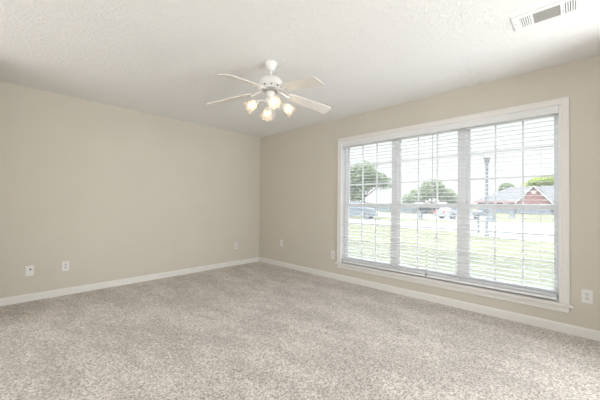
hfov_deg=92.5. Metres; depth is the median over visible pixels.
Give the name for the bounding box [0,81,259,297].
wall
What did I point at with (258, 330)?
floor
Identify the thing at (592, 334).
baseboard
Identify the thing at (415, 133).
window blind
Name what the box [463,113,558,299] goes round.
window
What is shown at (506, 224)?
street
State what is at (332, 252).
wall outlet
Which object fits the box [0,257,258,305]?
baseboard
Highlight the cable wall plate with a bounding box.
[25,265,33,276]
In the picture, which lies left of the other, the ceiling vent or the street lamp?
the street lamp
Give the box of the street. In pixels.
[349,219,553,241]
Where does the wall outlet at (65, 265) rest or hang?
attached to the wall at (111, 192)
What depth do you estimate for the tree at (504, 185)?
63.16 m
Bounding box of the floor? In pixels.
[0,261,599,399]
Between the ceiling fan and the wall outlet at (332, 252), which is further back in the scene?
the wall outlet at (332, 252)
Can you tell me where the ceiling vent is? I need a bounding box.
[511,0,588,31]
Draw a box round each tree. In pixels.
[350,161,391,216]
[402,179,457,213]
[498,182,514,190]
[520,174,553,186]
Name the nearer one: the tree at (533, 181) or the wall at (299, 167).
the wall at (299, 167)
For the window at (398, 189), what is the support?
in the wall at (299, 167)
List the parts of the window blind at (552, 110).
ladder cord, ladder cord, rail, ladder cord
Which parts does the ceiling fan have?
blade, blade, light bulb, blade, light bulb, blade, blade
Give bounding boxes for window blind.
[342,129,426,276]
[426,106,558,299]
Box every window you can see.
[344,139,394,266]
[395,128,462,277]
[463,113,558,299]
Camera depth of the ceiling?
2.43 m
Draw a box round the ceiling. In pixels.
[0,0,599,137]
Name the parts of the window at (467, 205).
sash, sash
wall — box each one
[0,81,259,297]
[259,55,599,330]
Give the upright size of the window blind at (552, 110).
1.787 m
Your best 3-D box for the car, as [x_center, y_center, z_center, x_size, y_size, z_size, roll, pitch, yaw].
[15.976,1.207,28.922,4.480,1.460,1.810,1,-1,-11]
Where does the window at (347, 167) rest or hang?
in the wall at (299, 167)
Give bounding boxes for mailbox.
[473,209,483,233]
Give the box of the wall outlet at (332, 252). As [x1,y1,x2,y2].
[331,251,334,258]
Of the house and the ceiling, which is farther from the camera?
the house
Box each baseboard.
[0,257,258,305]
[259,257,599,340]
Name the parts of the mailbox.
post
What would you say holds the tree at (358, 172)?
on the lawn
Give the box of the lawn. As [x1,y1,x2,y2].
[349,209,553,287]
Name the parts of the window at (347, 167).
sash, sash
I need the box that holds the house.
[473,186,553,214]
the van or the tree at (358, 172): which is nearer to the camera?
the van
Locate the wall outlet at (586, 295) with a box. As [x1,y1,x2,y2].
[581,289,592,303]
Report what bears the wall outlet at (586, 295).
attached to the wall at (299, 167)
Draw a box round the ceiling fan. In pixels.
[207,60,330,120]
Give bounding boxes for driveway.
[379,214,483,221]
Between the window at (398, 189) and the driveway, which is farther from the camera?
the driveway
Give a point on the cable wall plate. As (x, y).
(29, 270)
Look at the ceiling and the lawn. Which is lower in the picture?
the lawn
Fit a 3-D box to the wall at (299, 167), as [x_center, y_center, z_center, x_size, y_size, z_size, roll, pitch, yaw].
[1.047,-0.018,4.004,5.260,2.440,0.140,0,-1,44]
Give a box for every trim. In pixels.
[335,262,573,307]
[337,96,569,304]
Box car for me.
[434,207,483,219]
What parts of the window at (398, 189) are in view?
sash, sash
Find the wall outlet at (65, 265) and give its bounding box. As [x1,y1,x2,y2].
[62,261,68,270]
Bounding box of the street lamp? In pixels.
[483,156,490,235]
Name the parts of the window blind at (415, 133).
ladder cord, ladder cord, rail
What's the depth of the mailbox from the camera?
14.30 m
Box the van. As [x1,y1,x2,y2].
[349,202,378,218]
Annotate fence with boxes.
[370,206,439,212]
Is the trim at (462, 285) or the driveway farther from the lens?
the driveway

